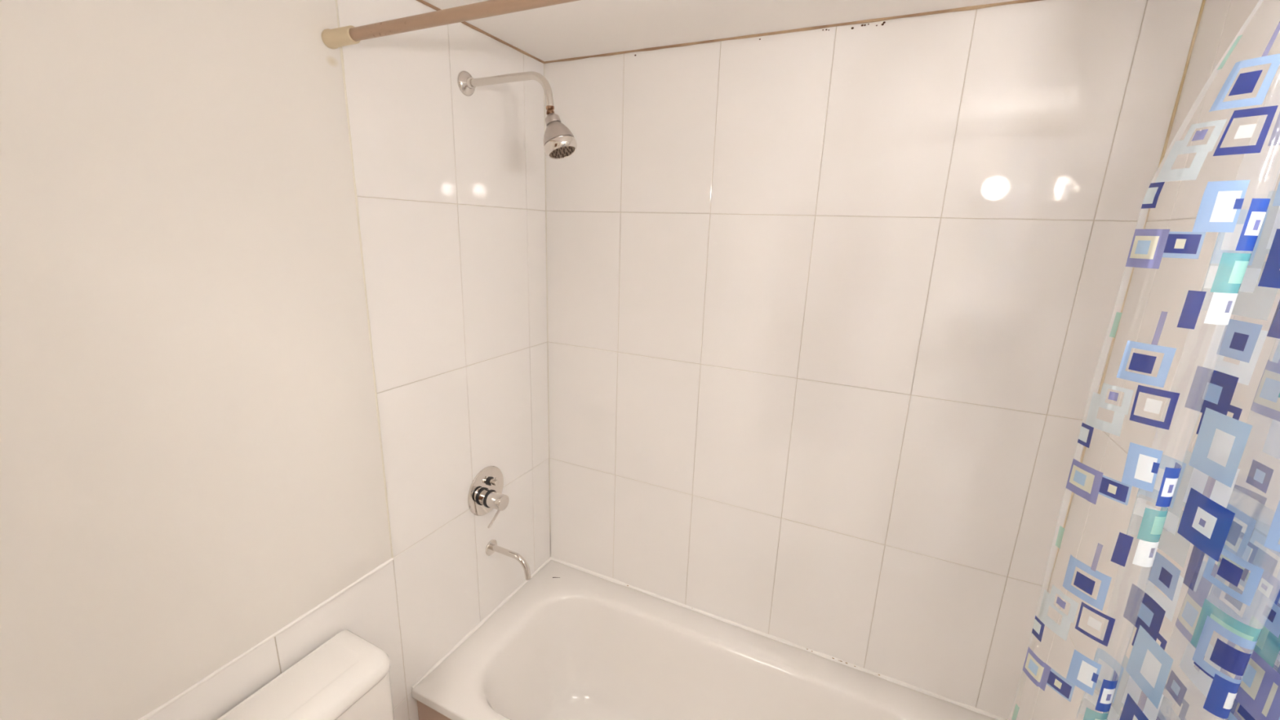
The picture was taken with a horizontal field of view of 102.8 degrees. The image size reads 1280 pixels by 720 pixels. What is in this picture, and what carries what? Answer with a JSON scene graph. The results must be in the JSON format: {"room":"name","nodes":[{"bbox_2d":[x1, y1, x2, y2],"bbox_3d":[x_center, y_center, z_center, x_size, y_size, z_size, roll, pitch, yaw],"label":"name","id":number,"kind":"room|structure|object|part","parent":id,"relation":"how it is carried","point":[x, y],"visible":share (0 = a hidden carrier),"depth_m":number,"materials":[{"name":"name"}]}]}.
{"room":"bathroom","nodes":[
{"label":"bathroom","id":0,"kind":"room"},
{"bbox_2d":[0,0,550,719],"bbox_3d":[-1.045,0.443,0.698,0.164,2.293,2.906,9,16,24],"label":"wall","id":1,"kind":"structure","parent":0,"point":[191,467],"depth_m":0.98,"materials":[{"name":"beige paint"}]},
{"bbox_2d":[137,558,393,719],"bbox_3d":[-1.135,0.759,0.414,0.013,0.013,2.176,9,16,24],"label":"trim","id":2,"kind":"structure","parent":1,"relation":"attached to","point":[157,709],"depth_m":1.08,"materials":[{"name":"white plastic"}]},
{"bbox_2d":[335,0,393,558],"bbox_3d":[-0.641,-0.141,1.195,0.008,1.381,0.008,9,16,24],"label":"trim","id":3,"kind":"structure","parent":1,"relation":"attached to","point":[336,3],"depth_m":1.18,"materials":[{"name":"beige plastic"}]},
{"bbox_2d":[321,0,579,48],"bbox_3d":[0.077,-0.546,0.714,1.575,0.035,0.035,9,16,24],"label":"curtain rod","id":4,"kind":"object","parent":1,"relation":"attached to","point":[333,38],"visible":1,"depth_m":0.91,"materials":[{"name":"beige paint"}]},
{"bbox_2d":[1011,0,1279,719],"bbox_3d":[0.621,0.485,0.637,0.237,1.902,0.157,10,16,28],"label":"shower curtain","id":5,"kind":"object","parent":4,"relation":"hanging from","point":[1237,678],"visible":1,"depth_m":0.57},
{"bbox_2d":[416,0,544,63],"bbox_3d":[-0.463,-0.884,1.336,0.010,0.010,0.706,9,16,24],"label":"trim","id":6,"kind":"structure","parent":1,"relation":"attached to","point":[420,1],"depth_m":1.42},
{"bbox_2d":[411,557,551,688],"bbox_3d":[-0.516,0.886,1.797,0.014,0.014,0.691,9,16,24],"label":"trim","id":7,"kind":"structure","parent":1,"relation":"attached to","point":[545,562],"depth_m":1.72,"materials":[{"name":"white plastic"}]},
{"bbox_2d":[467,466,509,528],"bbox_3d":[-0.463,0.451,1.661,0.096,0.196,0.163,9,16,24],"label":"shower mixer","id":8,"kind":"object","parent":1,"relation":"attached to","point":[485,495],"visible":1,"depth_m":1.63,"materials":[{"name":"silver metal"}]},
{"bbox_3d":[-0.503,0.428,1.676,0.007,0.163,0.163,9,16,24],"label":"wall plate","id":9,"kind":"part","parent":8,"relation":"part of","materials":[{"name":"silver metal"}]},
{"bbox_3d":[-0.469,0.509,1.649,0.057,0.089,0.009,8,15,21],"label":"lever","id":10,"kind":"part","parent":8,"relation":"part of","materials":[{"name":"silver metal"}]},
{"bbox_3d":[-0.479,0.399,1.671,0.032,0.020,0.020,9,16,24],"label":"diverter knob","id":11,"kind":"part","parent":8,"relation":"part of","materials":[{"name":"silver metal"}]},
{"bbox_3d":[-0.454,0.449,1.629,0.053,0.050,0.050,9,16,24],"label":"handle","id":12,"kind":"part","parent":8,"relation":"part of","materials":[{"name":"silver metal"}]},
{"bbox_2d":[485,539,531,580],"bbox_3d":[-0.434,0.669,1.712,0.165,0.095,0.053,9,16,24],"label":"spout","id":13,"kind":"object","parent":1,"relation":"attached to","point":[491,547],"visible":1,"depth_m":1.70,"materials":[{"name":"silver metal"}]},
{"bbox_2d":[457,71,577,159],"bbox_3d":[-0.317,-0.638,1.320,0.348,0.228,0.083,9,16,24],"label":"shower","id":14,"kind":"object","parent":1,"relation":"attached to","point":[559,142],"visible":1,"depth_m":1.27,"materials":[{"name":"silver metal"}]},
{"bbox_3d":[-0.337,-0.691,1.322,0.271,0.088,0.019,9,16,24],"label":"shower arm","id":15,"kind":"part","parent":14,"relation":"part of","materials":[{"name":"silver metal"}]},
{"bbox_2d":[543,64,550,515],"bbox_3d":[-0.337,-0.128,1.861,0.003,1.707,0.003,9,16,24],"label":"trim","id":16,"kind":"structure","parent":1,"relation":"attached to","point":[544,64],"depth_m":1.84,"materials":[{"name":"beige plastic"}]},
{"bbox_2d":[422,0,1017,61],"bbox_3d":[-0.049,-0.588,-0.017,2.350,0.120,3.250,9,16,24],"label":"ceiling","id":17,"kind":"structure","parent":0,"point":[581,28],"depth_m":1.28,"materials":[{"name":"white paint"}]},
{"bbox_2d":[543,0,1202,719],"bbox_3d":[0.566,0.265,1.600,2.350,2.293,0.160,9,16,24],"label":"wall","id":18,"kind":"structure","parent":0,"point":[831,313],"depth_m":1.43,"materials":[{"name":"white tile"}]},
{"bbox_2d":[550,556,1008,719],"bbox_3d":[0.342,0.920,1.773,1.576,0.016,0.016,9,16,24],"label":"trim","id":19,"kind":"structure","parent":18,"relation":"attached to","point":[614,580],"depth_m":1.69,"materials":[{"name":"white plastic"}]},
{"bbox_2d":[544,0,1042,63],"bbox_3d":[0.400,-0.848,1.322,1.576,0.020,0.011,9,16,24],"label":"trim","id":20,"kind":"structure","parent":18,"relation":"attached to","point":[979,6],"depth_m":1.30,"materials":[{"name":"brown"}]},
{"bbox_2d":[1011,0,1205,719],"bbox_3d":[1.082,0.142,1.222,0.007,1.831,0.007,-6,16,-28],"label":"trim","id":21,"kind":"structure","parent":18,"relation":"attached to","point":[1191,47],"depth_m":1.11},
{"bbox_3d":[-0.125,1.749,0.580,2.350,0.120,3.250,9,16,24],"label":"floor","id":22,"kind":"structure","parent":0,"visible":0},
{"bbox_2d":[217,629,394,719],"bbox_3d":[-0.531,1.134,1.041,0.647,0.818,0.415,9,16,24],"label":"toilet","id":23,"kind":"object","parent":22,"relation":"on","point":[347,677],"visible":1,"depth_m":1.11,"materials":[{"name":"white ceramic"}]},
{"bbox_2d":[411,560,997,719],"bbox_3d":[0.185,1.217,1.528,1.578,0.462,0.694,9,16,24],"label":"bathtub","id":24,"kind":"object","parent":22,"relation":"on","point":[571,643],"visible":1,"depth_m":1.74,"materials":[{"name":"white ceramic"}]}
]}

